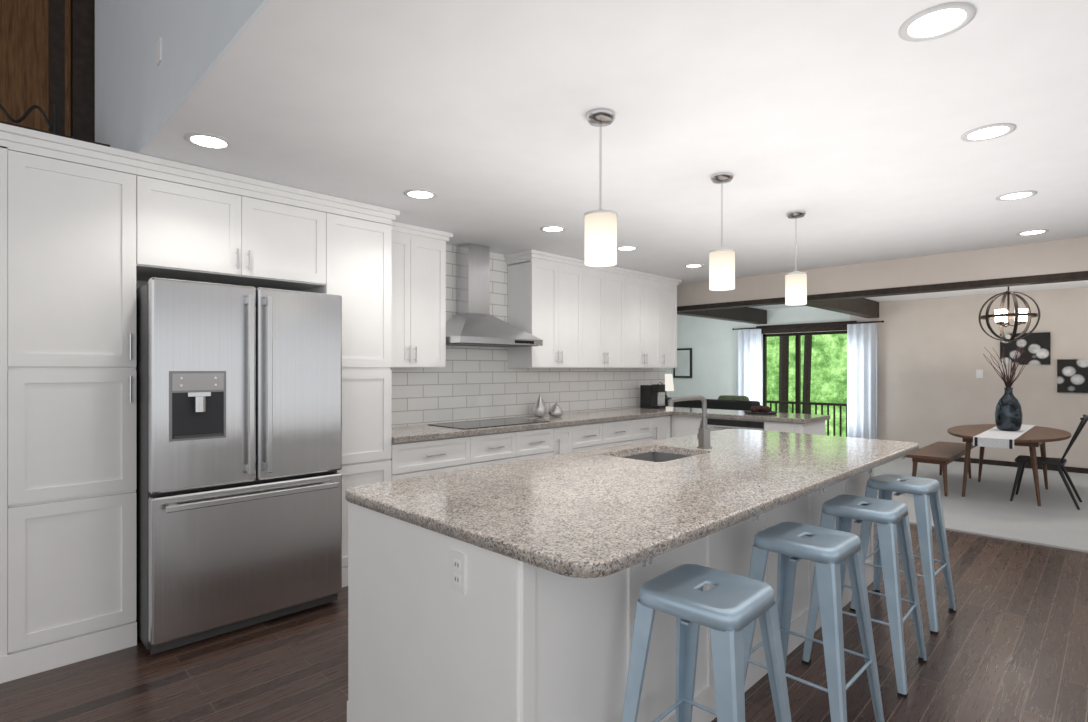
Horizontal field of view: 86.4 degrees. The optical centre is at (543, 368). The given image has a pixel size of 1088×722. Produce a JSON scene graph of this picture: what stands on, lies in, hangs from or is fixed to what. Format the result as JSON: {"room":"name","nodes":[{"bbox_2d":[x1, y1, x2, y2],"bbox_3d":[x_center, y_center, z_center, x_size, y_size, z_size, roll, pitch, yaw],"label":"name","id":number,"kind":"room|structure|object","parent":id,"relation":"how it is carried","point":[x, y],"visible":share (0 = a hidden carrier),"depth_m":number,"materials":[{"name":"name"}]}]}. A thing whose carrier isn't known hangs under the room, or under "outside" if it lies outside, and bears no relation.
{"room":"kitchen","nodes":[
{"label":"kitchen","id":0,"kind":"room"},
{"bbox_2d":[0,104,56,132],"bbox_3d":[-3.070,-1.430,3.366,0.100,0.320,0.450,0,0,45],"label":"scroll","id":1,"kind":"object","parent":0,"point":[27,112],"visible":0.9,"depth_m":3.44,"materials":[{"name":"black paint"}]},
{"bbox_2d":[0,121,109,146],"bbox_3d":[-3.329,0.030,2.694,0.080,2.700,2.132,0,0,45],"label":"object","id":2,"kind":"structure","parent":0,"point":[30,128],"depth_m":3.23,"materials":[{"name":"wood"}]},
{"bbox_2d":[95,0,269,153],"bbox_3d":[0.912,-2.645,0.053,10.780,3.150,0.120,0,0,45],"label":"wall","id":3,"kind":"structure","parent":0,"point":[141,97],"depth_m":2.67,"materials":[{"name":"paint"}]},
{"bbox_2d":[156,37,161,65],"bbox_3d":[-1.698,-1.400,2.554,0.070,0.100,0.008,0,0,45],"label":"light switch","id":4,"kind":"object","parent":3,"relation":"attached to","point":[158,51],"visible":0.86,"depth_m":2.55,"materials":[{"name":"white plastic"}]},
{"bbox_2d":[0,0,669,396],"bbox_3d":[-3.151,-1.420,6.279,0.120,5.600,16.470,0,0,45],"label":"wall","id":5,"kind":"structure","parent":0,"point":[24,56],"depth_m":4.93,"materials":[{"name":"brown wood"}]},
{"bbox_2d":[136,244,664,426],"bbox_3d":[-1.258,0.155,4.631,0.128,2.450,7.800,0,0,45],"label":"wall","id":6,"kind":"structure","parent":0,"point":[469,383],"depth_m":5.35,"materials":[{"name":"tile"}]},
{"bbox_2d":[140,163,323,290],"bbox_3d":[-1.906,-0.764,3.454,0.603,0.488,0.975,0,0,45],"label":"upper cabinet","id":7,"kind":"object","parent":6,"relation":"attached to","point":[193,228],"depth_m":3.21,"materials":[{"name":"white wood"}]},
{"bbox_2d":[396,231,447,367],"bbox_3d":[-1.114,-0.509,4.447,0.328,0.998,0.638,0,0,45],"label":"upper cabinet","id":8,"kind":"object","parent":6,"relation":"attached to","point":[420,259],"depth_m":4.40,"materials":[{"name":"white wood"}]},
{"bbox_2d":[446,243,542,346],"bbox_3d":[-0.500,-0.634,4.950,0.491,0.867,0.900,0,0,45],"label":"range hood","id":9,"kind":"object","parent":6,"relation":"attached to","point":[472,321],"visible":0.88,"depth_m":4.95,"materials":[{"name":"silver metal"}]},
{"bbox_2d":[506,255,587,367],"bbox_3d":[0.035,-0.509,5.604,0.328,0.998,0.743,0,0,45],"label":"upper cabinet","id":10,"kind":"object","parent":6,"relation":"attached to","point":[548,298],"depth_m":5.42,"materials":[{"name":"white wood"}]},
{"bbox_2d":[588,267,627,367],"bbox_3d":[0.504,-0.509,6.077,0.328,0.998,0.794,0,0,45],"label":"upper cabinet","id":11,"kind":"object","parent":6,"relation":"attached to","point":[607,290],"depth_m":6.01,"materials":[{"name":"white wood"}]},
{"bbox_2d":[628,275,663,367],"bbox_3d":[0.991,-0.509,6.567,0.328,0.998,0.795,0,0,45],"label":"upper cabinet","id":12,"kind":"object","parent":6,"relation":"attached to","point":[645,296],"depth_m":6.48,"materials":[{"name":"white wood"}]},
{"bbox_2d":[664,283,678,367],"bbox_3d":[1.339,-0.509,6.917,0.328,0.998,0.397,0,0,45],"label":"upper cabinet","id":13,"kind":"object","parent":6,"relation":"attached to","point":[670,289],"depth_m":6.86,"materials":[{"name":"white wood"}]},
{"bbox_2d":[677,236,1087,312],"bbox_3d":[5.240,-0.902,3.929,10.100,0.334,0.184,0,0,45],"label":"header","id":14,"kind":"object","parent":6,"relation":"attached to","point":[1057,261],"depth_m":5.49,"materials":[{"name":"beige paint"}]},
{"bbox_2d":[0,522,1087,721],"bbox_3d":[1.319,1.430,1.825,12.700,0.100,16.450,0,0,45],"label":"floor","id":15,"kind":"structure","parent":0,"point":[1008,642],"depth_m":2.68,"materials":[{"name":"brown wood"}]},
{"bbox_2d":[0,135,139,683],"bbox_3d":[-2.432,0.186,2.922,0.607,2.388,0.520,0,0,45],"label":"tall cabinet","id":16,"kind":"object","parent":15,"relation":"on","point":[90,233],"depth_m":2.71,"materials":[{"name":"white wood"}]},
{"bbox_2d":[136,277,341,654],"bbox_3d":[-1.793,0.472,3.341,0.888,1.815,0.950,0,0,45],"label":"fridge","id":17,"kind":"object","parent":15,"relation":"on","point":[238,456],"visible":1,"depth_m":2.99,"materials":[{"name":"metal"}]},
{"bbox_2d":[302,203,395,586],"bbox_3d":[-1.401,0.186,3.960,0.607,2.388,0.454,0,0,45],"label":"tall cabinet","id":18,"kind":"object","parent":15,"relation":"on","point":[360,246],"depth_m":3.77,"materials":[{"name":"white wood"}]},
{"bbox_2d":[396,435,479,479],"bbox_3d":[-1.009,0.940,4.358,0.603,0.880,0.781,0,0,45],"label":"base cabinet","id":19,"kind":"object","parent":15,"relation":"on","point":[433,456],"depth_m":4.17,"materials":[{"name":"white wood"}]},
{"bbox_2d":[392,407,695,442],"bbox_3d":[0.196,0.482,5.550,0.633,0.036,4.048,0,0,45],"label":"countertop","id":20,"kind":"structure","parent":19,"relation":"on","point":[403,434],"depth_m":4.95,"materials":[{"name":"beige stone"}]},
{"bbox_2d":[428,418,551,430],"bbox_3d":[-0.456,0.458,4.906,0.500,0.007,0.920,0,0,45],"label":"cooktop","id":21,"kind":"object","parent":20,"relation":"in","point":[464,425],"depth_m":4.82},
{"bbox_2d":[533,392,563,416],"bbox_3d":[0.043,0.341,5.565,0.213,0.236,0.293,0,0,45],"label":"pears","id":22,"kind":"object","parent":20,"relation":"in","point":[540,409],"visible":1,"depth_m":5.52,"materials":[{"name":"silver metal"}]},
{"bbox_2d":[640,382,665,408],"bbox_3d":[1.277,0.302,6.793,0.260,0.314,0.150,0,0,45],"label":"coffee machine","id":23,"kind":"object","parent":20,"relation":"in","point":[649,394],"visible":1,"depth_m":6.75,"materials":[{"name":"black paint"}]},
{"bbox_2d":[480,431,523,466],"bbox_3d":[-0.606,0.940,4.763,0.603,0.880,0.568,0,0,45],"label":"base cabinet","id":24,"kind":"object","parent":15,"relation":"on","point":[508,446],"depth_m":4.61,"materials":[{"name":"white wood"}]},
{"bbox_2d":[524,427,559,459],"bbox_3d":[-0.285,0.940,5.086,0.603,0.880,0.548,0,0,45],"label":"base cabinet","id":25,"kind":"object","parent":15,"relation":"on","point":[545,442],"depth_m":4.94,"materials":[{"name":"white wood"}]},
{"bbox_2d":[560,423,579,453],"bbox_3d":[-0.042,0.940,5.331,0.603,0.880,0.348,0,0,45],"label":"base cabinet","id":26,"kind":"object","parent":15,"relation":"on","point":[569,436],"depth_m":5.18,"materials":[{"name":"white wood"}]},
{"bbox_2d":[580,423,607,450],"bbox_3d":[0.194,0.940,5.569,0.603,0.880,0.528,0,0,45],"label":"base cabinet","id":27,"kind":"object","parent":15,"relation":"on","point":[592,435],"depth_m":5.42,"materials":[{"name":"white wood"}]},
{"bbox_2d":[608,419,635,446],"bbox_3d":[0.513,0.940,5.890,0.603,0.880,0.583,0,0,45],"label":"base cabinet","id":28,"kind":"object","parent":15,"relation":"on","point":[622,432],"depth_m":5.73,"materials":[{"name":"white wood"}]},
{"bbox_2d":[347,451,914,721],"bbox_3d":[0.768,0.940,2.920,1.215,0.880,3.144,0,0,45],"label":"kitchen island","id":29,"kind":"object","parent":15,"relation":"on","point":[506,592],"depth_m":1.86,"materials":[{"name":"white wood"}]},
{"bbox_2d":[449,549,465,594],"bbox_3d":[-0.258,0.605,1.727,0.072,0.116,0.008,0,0,45],"label":"outlet","id":30,"kind":"object","parent":29,"relation":"attached to","point":[457,557],"depth_m":1.72,"materials":[{"name":"white plastic"}]},
{"bbox_2d":[345,429,918,586],"bbox_3d":[0.782,0.480,2.923,1.270,0.040,3.210,0,0,45],"label":"island countertop","id":31,"kind":"structure","parent":29,"relation":"on","point":[586,518],"depth_m":2.14,"materials":[{"name":"beige stone"}]},
{"bbox_2d":[668,395,712,446],"bbox_3d":[0.841,0.306,3.319,0.142,0.308,0.273,0,0,45],"label":"faucet","id":32,"kind":"object","parent":31,"relation":"on","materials":[{"name":"silver metal"}]},
{"bbox_2d":[636,419,655,442],"bbox_3d":[0.805,0.940,6.184,0.603,0.880,0.453,0,0,45],"label":"base cabinet","id":33,"kind":"object","parent":15,"relation":"on","point":[645,428],"depth_m":6.02,"materials":[{"name":"white wood"}]},
{"bbox_2d":[656,415,667,439],"bbox_3d":[1.033,0.940,6.414,0.603,0.880,0.401,0,0,45],"label":"base cabinet","id":34,"kind":"object","parent":15,"relation":"on","point":[661,420],"depth_m":6.23,"materials":[{"name":"white wood"}]},
{"bbox_2d":[668,415,707,437],"bbox_3d":[1.729,0.940,6.392,0.456,0.880,0.652,0,0,45],"label":"base cabinet","id":35,"kind":"object","parent":15,"relation":"on","point":[678,425],"depth_m":6.28,"materials":[{"name":"white wood"}]},
{"bbox_2d":[672,408,829,422],"bbox_3d":[2.125,0.482,6.039,1.415,0.036,0.635,0,0,45],"label":"countertop","id":36,"kind":"structure","parent":35,"relation":"on","point":[779,417],"depth_m":5.73,"materials":[{"name":"grey stone"}]},
{"bbox_2d":[743,405,777,414],"bbox_3d":[2.228,0.417,5.962,0.340,0.084,0.340,0,0,45],"label":"tray","id":37,"kind":"object","parent":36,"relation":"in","point":[760,410],"visible":1,"depth_m":5.92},
{"bbox_2d":[621,564,791,721],"bbox_3d":[0.475,1.005,1.692,0.424,0.750,0.424,0,0,43],"label":"stool","id":38,"kind":"object","parent":15,"relation":"on","point":[727,608],"visible":1,"depth_m":1.66,"materials":[{"name":"blue paint"}]},
{"bbox_2d":[708,419,759,430],"bbox_3d":[2.146,0.940,6.026,0.651,0.880,0.585,0,0,45],"label":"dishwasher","id":39,"kind":"object","parent":15,"relation":"on","point":[714,424],"depth_m":5.84,"materials":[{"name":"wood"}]},
{"bbox_2d":[760,419,827,434],"bbox_3d":[2.471,0.940,5.703,0.370,0.880,0.585,0,0,45],"label":"base cabinet","id":40,"kind":"object","parent":15,"relation":"on","point":[803,428],"depth_m":5.53,"materials":[{"name":"white wood"}]},
{"bbox_2d":[743,522,884,721],"bbox_3d":[1.004,1.005,2.210,0.424,0.750,0.424,0,0,-44],"label":"stool","id":41,"kind":"object","parent":15,"relation":"on","point":[827,551],"visible":0.88,"depth_m":2.17,"materials":[{"name":"blue paint"}]},
{"bbox_2d":[802,494,926,697],"bbox_3d":[1.511,1.005,2.728,0.424,0.750,0.424,0,0,44],"label":"stool","id":42,"kind":"object","parent":15,"relation":"on","point":[890,518],"visible":0.94,"depth_m":2.67,"materials":[{"name":"blue paint"}]},
{"bbox_2d":[850,474,955,634],"bbox_3d":[2.050,1.005,3.306,0.424,0.750,0.424,0,0,-43],"label":"stool","id":43,"kind":"object","parent":15,"relation":"on","point":[926,492],"visible":0.85,"depth_m":3.26,"materials":[{"name":"blue paint"}]},
{"bbox_2d":[873,457,1087,552],"bbox_3d":[5.533,1.372,5.998,12.600,0.016,4.389,0,0,45],"label":"carpet floor","id":44,"kind":"structure","parent":15,"relation":"on","point":[985,506],"depth_m":5.83,"materials":[{"name":"carpet"}]},
{"bbox_2d":[665,397,759,415],"bbox_3d":[2.340,0.870,8.211,1.750,0.920,0.950,0,0,45],"label":"sofa","id":45,"kind":"object","parent":44,"relation":"on","point":[743,405],"visible":0.21,"depth_m":7.59,"materials":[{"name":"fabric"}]},
{"bbox_2d":[718,395,748,400],"bbox_3d":[2.645,0.580,8.028,0.440,0.427,0.200,0,0,45],"label":"cushion","id":46,"kind":"object","parent":45,"relation":"on","point":[729,397],"visible":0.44,"depth_m":7.96,"materials":[{"name":"green fabric"}]},
{"bbox_2d":[906,441,975,495],"bbox_3d":[4.700,1.153,6.819,0.400,0.425,1.620,0,0,45],"label":"bench","id":47,"kind":"object","parent":44,"relation":"on","point":[942,454],"visible":0.79,"depth_m":6.44,"materials":[{"name":"brown wood"}]},
{"bbox_2d":[947,424,1070,505],"bbox_3d":[5.090,1.021,6.360,1.040,0.690,2.022,0,0,45],"label":"dining table","id":48,"kind":"object","parent":44,"relation":"on","point":[1031,437],"visible":0.94,"depth_m":6.01,"materials":[{"name":"brown wood"}]},
{"bbox_2d":[983,346,1031,430],"bbox_3d":[5.102,0.203,6.363,0.454,0.945,0.427,0,0,45],"label":"vase","id":49,"kind":"object","parent":48,"relation":"on","point":[1008,414],"visible":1,"depth_m":6.30,"materials":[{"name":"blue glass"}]},
{"bbox_2d":[1010,414,1087,509],"bbox_3d":[5.183,0.917,5.930,0.600,0.902,0.527,0,0,45],"label":"dining chair","id":50,"kind":"object","parent":44,"relation":"on","point":[1058,463],"visible":1,"depth_m":5.89,"materials":[{"name":"black paint"}]},
{"bbox_3d":[2.003,1.072,9.525,0.460,0.584,0.500,0,0,45],"label":"side table","id":51,"kind":"object","parent":44,"relation":"on","visible":0},
{"bbox_2d":[665,374,673,396],"bbox_3d":[2.003,0.429,9.525,0.270,0.700,0.270,0,0,45],"label":"table lamp","id":52,"kind":"object","parent":51,"relation":"on","point":[669,385],"visible":0.31,"depth_m":9.42,"materials":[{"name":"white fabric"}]},
{"bbox_2d":[142,0,1087,316],"bbox_3d":[3.656,-1.120,4.192,12.720,0.100,9.838,0,0,45],"label":"ceiling","id":53,"kind":"structure","parent":0,"point":[844,124],"depth_m":2.51,"materials":[{"name":"paint"}]},
{"bbox_2d":[184,132,232,149],"bbox_3d":[-1.572,-1.066,2.717,0.200,0.007,0.200,0,0,45],"label":"recessed light","id":54,"kind":"object","parent":53,"relation":"in","point":[209,141],"visible":1,"depth_m":2.71,"materials":[{"name":"white plastic"}]},
{"bbox_2d":[404,189,436,199],"bbox_3d":[-0.755,-1.066,3.540,0.200,0.007,0.200,0,0,45],"label":"recessed light","id":55,"kind":"object","parent":53,"relation":"in","point":[423,194],"visible":1,"depth_m":3.54,"materials":[{"name":"white plastic"}]},
{"bbox_2d":[540,225,565,231],"bbox_3d":[0.069,-1.066,4.413,0.200,0.007,0.200,0,0,45],"label":"recessed light","id":56,"kind":"object","parent":53,"relation":"in","point":[553,228],"visible":1,"depth_m":4.39,"materials":[{"name":"white plastic"}]},
{"bbox_2d":[584,109,617,266],"bbox_3d":[0.239,-0.755,2.440,0.142,0.627,0.142,0,0,45],"label":"pendant light","id":57,"kind":"object","parent":53,"relation":"hanging from","point":[600,237],"visible":1,"depth_m":2.39,"materials":[{"name":"white glass"}]},
{"bbox_2d":[617,246,637,250],"bbox_3d":[0.732,-1.066,5.122,0.200,0.007,0.200,0,0,45],"label":"recessed light","id":58,"kind":"object","parent":53,"relation":"in","point":[624,248],"visible":0.9,"depth_m":5.12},
{"bbox_2d":[684,264,703,267],"bbox_3d":[1.549,-1.066,5.988,0.200,0.007,0.200,0,0,45],"label":"recessed light","id":59,"kind":"object","parent":53,"relation":"in","point":[693,265],"visible":0.96,"depth_m":5.97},
{"bbox_2d":[709,172,734,290],"bbox_3d":[0.986,-0.755,3.207,0.142,0.627,0.142,0,0,45],"label":"pendant light","id":60,"kind":"object","parent":53,"relation":"hanging from","point":[721,268],"visible":1,"depth_m":3.16,"materials":[{"name":"white glass"}]},
{"bbox_2d":[678,307,766,323],"bbox_3d":[2.679,-0.945,9.268,0.160,0.249,3.768,0,0,45],"label":"beam","id":61,"kind":"structure","parent":53,"relation":"attached to","point":[750,315],"depth_m":9.73,"materials":[{"name":"brown wood"}]},
{"bbox_2d":[785,210,806,305],"bbox_3d":[1.726,-0.755,3.966,0.142,0.627,0.142,0,0,45],"label":"pendant light","id":62,"kind":"object","parent":53,"relation":"hanging from","point":[795,287],"visible":1,"depth_m":3.92,"materials":[{"name":"white glass"}]},
{"bbox_2d":[805,298,878,317],"bbox_3d":[3.977,-0.945,7.979,0.160,0.249,3.768,0,0,45],"label":"beam","id":63,"kind":"structure","parent":53,"relation":"attached to","point":[864,307],"depth_m":8.40,"materials":[{"name":"brown wood"}]},
{"bbox_2d":[898,2,975,41],"bbox_3d":[1.210,-1.066,1.786,0.200,0.007,0.200,0,0,45],"label":"recessed light","id":64,"kind":"object","parent":53,"relation":"in","point":[936,21],"visible":1,"depth_m":1.78,"materials":[{"name":"white plastic"}]},
{"bbox_2d":[961,123,1015,141],"bbox_3d":[2.006,-1.066,2.616,0.200,0.007,0.200,0,0,45],"label":"recessed light","id":65,"kind":"object","parent":53,"relation":"in","point":[989,132],"visible":1,"depth_m":2.61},
{"bbox_2d":[979,286,1039,341],"bbox_3d":[5.034,-0.679,6.276,0.533,0.779,0.536,0,0,45],"label":"chandelier","id":66,"kind":"object","parent":53,"relation":"hanging from","point":[1001,317],"visible":0.92,"depth_m":6.24,"materials":[{"name":"brown metal"}]},
{"bbox_2d":[996,190,1036,200],"bbox_3d":[2.908,-1.066,3.567,0.200,0.007,0.200,0,0,45],"label":"recessed light","id":67,"kind":"object","parent":53,"relation":"in","point":[1016,195],"visible":1,"depth_m":3.56,"materials":[{"name":"white plastic"}]},
{"bbox_2d":[1016,229,1048,235],"bbox_3d":[3.817,-1.066,4.525,0.200,0.007,0.200,0,0,45],"label":"recessed light","id":68,"kind":"object","parent":53,"relation":"in","point":[1032,232],"visible":1,"depth_m":4.52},
{"bbox_2d":[670,287,1087,467],"bbox_3d":[7.122,0.155,7.598,12.600,2.450,0.120,0,0,45],"label":"wall","id":69,"kind":"structure","parent":0,"point":[931,387],"depth_m":8.63,"materials":[{"name":"beige paint"}]},
{"bbox_2d":[673,348,691,377],"bbox_3d":[2.817,-0.120,11.763,0.420,0.600,0.030,0,0,45],"label":"wall mirror","id":70,"kind":"object","parent":69,"relation":"attached to","point":[683,369],"visible":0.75,"depth_m":11.73,"materials":[{"name":"black paint"}]},
{"bbox_2d":[763,330,846,436],"bbox_3d":[4.564,0.370,10.124,1.490,2.020,0.060,0,0,45],"label":"sliding door","id":71,"kind":"structure","parent":69,"relation":"in","point":[797,369],"depth_m":10.19,"materials":[{"name":"glass"}]},
{"bbox_2d":[756,321,856,333],"bbox_3d":[4.518,-0.716,10.077,1.690,0.148,0.028,0,0,45],"label":"door frame","id":72,"kind":"structure","parent":69,"relation":"attached to","point":[838,327],"depth_m":10.04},
{"bbox_2d":[732,320,883,329],"bbox_3d":[4.484,-0.750,10.057,2.548,0.040,0.102,0,0,45],"label":"curtain rod","id":73,"kind":"object","parent":69,"relation":"attached to","point":[882,321],"visible":1,"depth_m":9.89,"materials":[{"name":"black paint"}]},
{"bbox_2d":[737,329,760,404],"bbox_3d":[3.792,0.309,10.701,0.460,2.082,0.070,0,0,45],"label":"curtain","id":74,"kind":"object","parent":73,"relation":"hanging from","point":[749,363],"visible":0.67,"depth_m":10.67,"materials":[{"name":"fabric"}]},
{"bbox_2d":[847,323,876,438],"bbox_3d":[5.140,0.309,9.362,0.440,2.082,0.070,0,0,45],"label":"curtain","id":75,"kind":"object","parent":73,"relation":"hanging from","point":[861,380],"visible":0.85,"depth_m":9.34,"materials":[{"name":"fabric"}]},
{"bbox_2d":[976,370,982,377],"bbox_3d":[6.276,0.070,8.342,0.080,0.120,0.011,0,0,45],"label":"switch plate","id":76,"kind":"object","parent":69,"relation":"attached to","point":[979,373],"visible":1,"depth_m":8.34,"materials":[{"name":"white plastic"}]},
{"bbox_2d":[905,455,1087,473],"bbox_3d":[7.074,1.337,7.550,12.600,0.085,0.014,0,0,45],"label":"baseboard","id":77,"kind":"structure","parent":69,"relation":"attached to","point":[1029,465],"depth_m":8.05,"materials":[{"name":"brown wood"}]},
{"bbox_2d":[1000,332,1049,364],"bbox_3d":[6.625,-0.278,7.980,0.535,0.435,0.033,0,0,45],"label":"picture","id":78,"kind":"object","parent":69,"relation":"attached to","point":[1036,346],"visible":0.86,"depth_m":7.93,"materials":[{"name":"paper"}]},
{"bbox_2d":[1057,359,1087,392],"bbox_3d":[7.078,0.091,7.530,0.606,0.437,0.033,0,0,45],"label":"picture","id":79,"kind":"object","parent":69,"relation":"attached to","point":[1072,375],"visible":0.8,"depth_m":7.62,"materials":[{"name":"paper"}]},
{"bbox_3d":[-0.150,-4.270,0.360,12.720,0.100,12.300,0,0,45],"label":"ceiling","id":80,"kind":"structure","parent":0,"visible":0},
{"bbox_2d":[49,0,64,134],"bbox_3d":[-3.142,-2.645,3.733,0.120,3.150,0.070,0,0,45],"label":"post","id":81,"kind":"object","parent":80,"relation":"attached to","point":[57,52],"depth_m":3.69,"materials":[{"name":"brown wood"}]},
{"bbox_2d":[70,0,94,141],"bbox_3d":[-3.046,-2.645,3.830,0.120,3.150,0.122,0,0,45],"label":"post","id":82,"kind":"object","parent":80,"relation":"attached to","point":[82,69],"depth_m":3.79,"materials":[{"name":"brown wood"}]},
{"label":"outside","id":83,"kind":"structure","parent":0,"visible":0},
{"bbox_2d":[767,400,846,435],"bbox_3d":[5.311,1.240,11.025,6.000,1.080,2.170,0,0,45],"label":"railing","id":84,"kind":"object","parent":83,"point":[803,403],"depth_m":12.00,"materials":[{"name":"black metal"}]},
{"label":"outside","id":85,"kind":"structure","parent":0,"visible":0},
{"bbox_2d":[767,334,846,436],"bbox_3d":[7.552,-0.620,13.282,16.000,10.009,1.208,0,0,45],"label":"trees","id":86,"kind":"object","parent":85,"point":[807,378],"depth_m":14.52,"materials":[{"name":"green plant"}]}
]}

